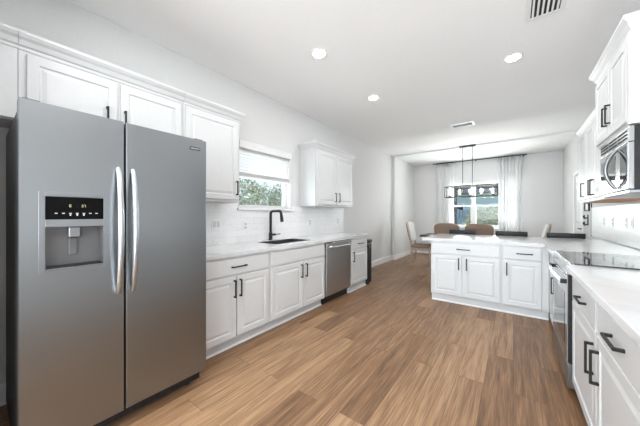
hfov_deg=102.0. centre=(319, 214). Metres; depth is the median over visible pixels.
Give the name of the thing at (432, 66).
ceiling
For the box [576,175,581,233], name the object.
door
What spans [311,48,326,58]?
recessed light
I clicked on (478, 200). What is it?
house
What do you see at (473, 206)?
window
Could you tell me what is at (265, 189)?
shrub
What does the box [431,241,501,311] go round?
base cabinet
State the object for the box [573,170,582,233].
trim
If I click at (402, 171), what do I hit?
wall
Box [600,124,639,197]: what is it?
microwave
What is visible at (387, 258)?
baseboard
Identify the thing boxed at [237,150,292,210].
window
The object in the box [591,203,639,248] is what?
backsplash
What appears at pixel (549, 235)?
counter stool
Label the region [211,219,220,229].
wall outlet
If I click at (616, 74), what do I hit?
upper cabinet
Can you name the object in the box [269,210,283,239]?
kitchen faucet
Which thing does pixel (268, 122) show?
wall
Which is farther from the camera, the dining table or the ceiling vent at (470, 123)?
the dining table
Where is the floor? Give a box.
[0,253,587,425]
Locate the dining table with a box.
[420,233,433,236]
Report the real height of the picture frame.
0.150 m
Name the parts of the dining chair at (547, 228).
backrest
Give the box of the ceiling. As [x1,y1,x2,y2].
[67,0,639,165]
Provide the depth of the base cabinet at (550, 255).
2.73 m
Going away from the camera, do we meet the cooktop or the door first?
the cooktop
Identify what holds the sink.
in the countertop at (242, 248)
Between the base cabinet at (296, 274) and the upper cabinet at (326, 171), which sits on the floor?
the base cabinet at (296, 274)
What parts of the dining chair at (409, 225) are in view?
frame, leg, backrest, seat frame, seat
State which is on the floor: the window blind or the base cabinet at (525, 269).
the base cabinet at (525, 269)
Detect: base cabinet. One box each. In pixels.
[206,251,268,359]
[265,243,324,330]
[347,236,366,292]
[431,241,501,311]
[502,245,548,319]
[549,253,552,325]
[572,277,639,425]
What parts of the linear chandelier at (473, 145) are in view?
rod, frame, rod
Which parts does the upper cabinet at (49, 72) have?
door, door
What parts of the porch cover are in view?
post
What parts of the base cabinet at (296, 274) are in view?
door, shoe moulding, drawer, handle, door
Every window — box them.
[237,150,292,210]
[454,181,497,228]
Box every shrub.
[239,170,268,205]
[245,181,280,204]
[264,183,281,205]
[462,206,497,225]
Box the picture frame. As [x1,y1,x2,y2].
[584,203,589,210]
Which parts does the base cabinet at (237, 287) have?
door, handle, shoe moulding, drawer, handle, door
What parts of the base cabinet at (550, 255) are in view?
door, handle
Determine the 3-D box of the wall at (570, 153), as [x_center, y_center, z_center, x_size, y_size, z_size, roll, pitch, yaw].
[1.702,-0.182,0.484,0.150,2.889,14.810,0,0,37]
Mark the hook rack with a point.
(584, 217)
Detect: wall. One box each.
[0,0,391,383]
[392,157,413,254]
[414,150,562,243]
[563,112,639,249]
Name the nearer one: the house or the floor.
the floor
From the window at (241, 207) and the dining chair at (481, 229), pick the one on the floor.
the dining chair at (481, 229)
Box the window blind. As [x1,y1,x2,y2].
[239,140,291,183]
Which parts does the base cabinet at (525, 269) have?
drawer, door, shoe moulding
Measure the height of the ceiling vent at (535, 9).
0.013 m
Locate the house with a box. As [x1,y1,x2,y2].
[457,188,497,224]
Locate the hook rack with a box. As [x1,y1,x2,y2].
[582,215,588,225]
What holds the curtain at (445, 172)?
hanging from the curtain rod
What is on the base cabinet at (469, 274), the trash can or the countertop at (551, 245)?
the countertop at (551, 245)
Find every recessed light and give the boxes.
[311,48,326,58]
[367,95,378,99]
[504,52,522,61]
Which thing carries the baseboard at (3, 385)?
attached to the wall at (268, 122)
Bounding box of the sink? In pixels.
[258,239,306,243]
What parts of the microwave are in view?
door, handle, plate, control panel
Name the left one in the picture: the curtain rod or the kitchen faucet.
the kitchen faucet
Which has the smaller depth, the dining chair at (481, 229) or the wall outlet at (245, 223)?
the wall outlet at (245, 223)
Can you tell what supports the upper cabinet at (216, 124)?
attached to the wall at (268, 122)
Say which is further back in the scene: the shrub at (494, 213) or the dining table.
the shrub at (494, 213)
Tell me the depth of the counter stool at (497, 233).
4.29 m
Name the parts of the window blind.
rail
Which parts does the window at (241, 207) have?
sill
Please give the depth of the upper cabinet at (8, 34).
1.54 m
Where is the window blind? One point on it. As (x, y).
(246, 146)
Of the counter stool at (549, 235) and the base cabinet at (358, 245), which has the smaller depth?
the counter stool at (549, 235)
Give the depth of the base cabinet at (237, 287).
2.42 m
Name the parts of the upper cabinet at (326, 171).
underside panel, door, crown moulding, door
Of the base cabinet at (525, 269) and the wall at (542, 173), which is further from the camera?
the wall at (542, 173)
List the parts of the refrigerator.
freezer door, handle, handle, fridge door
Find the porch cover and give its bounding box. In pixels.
[454,183,497,223]
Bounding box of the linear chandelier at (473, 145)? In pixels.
[444,144,497,197]
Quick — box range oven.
[548,250,639,388]
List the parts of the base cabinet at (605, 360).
handle, drawer, door, handle, handle, handle, drawer, door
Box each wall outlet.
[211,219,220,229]
[243,221,247,229]
[624,218,626,227]
[630,218,633,228]
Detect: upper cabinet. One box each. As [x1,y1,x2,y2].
[0,22,18,127]
[18,29,185,135]
[183,92,245,203]
[298,140,355,207]
[576,123,629,202]
[584,109,639,201]
[589,10,639,149]
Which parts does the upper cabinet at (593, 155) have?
door, handle, crown moulding, handle, door, underside panel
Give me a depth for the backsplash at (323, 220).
3.52 m
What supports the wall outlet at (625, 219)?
attached to the wall at (570, 153)
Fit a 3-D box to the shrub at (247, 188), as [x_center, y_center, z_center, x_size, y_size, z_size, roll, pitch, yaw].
[-1.948,0.118,6.448,1.548,2.568,1.348,0,0,37]
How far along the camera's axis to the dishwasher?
3.80 m
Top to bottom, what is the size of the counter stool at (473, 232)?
0.983 m
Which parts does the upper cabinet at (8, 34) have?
underside panel, crown moulding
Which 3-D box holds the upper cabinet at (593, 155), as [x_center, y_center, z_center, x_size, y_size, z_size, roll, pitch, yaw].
[2.884,-0.579,2.524,0.391,0.884,0.651,0,0,37]
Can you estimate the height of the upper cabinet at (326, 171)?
0.979 m
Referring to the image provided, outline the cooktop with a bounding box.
[556,250,639,270]
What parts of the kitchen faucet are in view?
spout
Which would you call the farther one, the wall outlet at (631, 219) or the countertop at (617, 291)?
the wall outlet at (631, 219)
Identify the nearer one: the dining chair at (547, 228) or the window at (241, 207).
the window at (241, 207)
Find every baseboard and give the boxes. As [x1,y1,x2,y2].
[0,382,5,405]
[371,255,391,267]
[395,250,414,259]
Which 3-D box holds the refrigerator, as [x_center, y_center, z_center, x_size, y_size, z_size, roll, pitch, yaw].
[-1.418,0.353,1.786,0.912,1.818,0.914,0,0,37]
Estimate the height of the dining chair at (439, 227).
1.087 m
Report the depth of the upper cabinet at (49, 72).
1.84 m
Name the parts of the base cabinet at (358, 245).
drawer, door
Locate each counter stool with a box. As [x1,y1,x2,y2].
[449,229,475,234]
[495,231,527,236]
[547,233,585,238]
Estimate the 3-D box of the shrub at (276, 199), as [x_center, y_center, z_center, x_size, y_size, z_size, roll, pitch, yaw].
[-1.051,0.162,7.584,1.517,2.479,1.369,0,0,37]
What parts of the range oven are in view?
oven handle, oven glass, control panel, storage drawer, oven door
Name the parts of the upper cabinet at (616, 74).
door, handle, handle, crown moulding, door, panel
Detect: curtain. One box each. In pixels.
[437,162,454,222]
[497,155,521,236]
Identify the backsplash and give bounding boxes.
[206,203,342,245]
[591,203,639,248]
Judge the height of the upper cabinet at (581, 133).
0.884 m
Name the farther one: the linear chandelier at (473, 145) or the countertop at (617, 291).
the linear chandelier at (473, 145)
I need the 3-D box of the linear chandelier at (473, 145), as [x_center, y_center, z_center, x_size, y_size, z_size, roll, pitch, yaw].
[3.534,-1.018,6.096,1.074,1.214,0.274,0,0,37]
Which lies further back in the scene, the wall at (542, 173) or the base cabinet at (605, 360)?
the wall at (542, 173)
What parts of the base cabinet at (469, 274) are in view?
door, drawer, shoe moulding, door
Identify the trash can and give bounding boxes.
[365,239,371,283]
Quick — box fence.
[457,209,493,224]
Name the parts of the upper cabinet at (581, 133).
crown moulding, door, underside panel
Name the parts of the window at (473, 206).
sash, sash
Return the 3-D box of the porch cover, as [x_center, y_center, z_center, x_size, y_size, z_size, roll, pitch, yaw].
[5.709,-0.078,8.997,6.800,2.800,3.250,0,0,37]
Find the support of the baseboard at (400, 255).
attached to the wall at (402, 171)
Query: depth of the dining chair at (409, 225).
6.65 m
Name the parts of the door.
panel, panel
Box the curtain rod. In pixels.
[433,154,526,164]
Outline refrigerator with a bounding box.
[6,97,205,425]
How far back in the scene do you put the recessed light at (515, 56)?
2.66 m
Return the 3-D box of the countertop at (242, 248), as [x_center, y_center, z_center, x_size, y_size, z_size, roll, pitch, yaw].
[-0.334,0.366,3.551,0.656,0.038,3.175,0,0,37]
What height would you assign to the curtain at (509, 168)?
2.815 m
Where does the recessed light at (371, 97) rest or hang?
in the ceiling
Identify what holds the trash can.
on the floor
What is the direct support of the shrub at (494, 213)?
on the ground
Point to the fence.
(463, 213)
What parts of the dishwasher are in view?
kick plate, door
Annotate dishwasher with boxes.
[321,239,350,304]
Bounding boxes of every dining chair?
[406,221,430,265]
[434,223,459,234]
[465,224,493,234]
[542,223,551,237]
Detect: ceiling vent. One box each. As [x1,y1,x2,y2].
[450,121,474,128]
[525,0,566,23]
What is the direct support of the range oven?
on the floor
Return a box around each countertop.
[206,232,368,259]
[422,233,639,255]
[566,265,639,346]

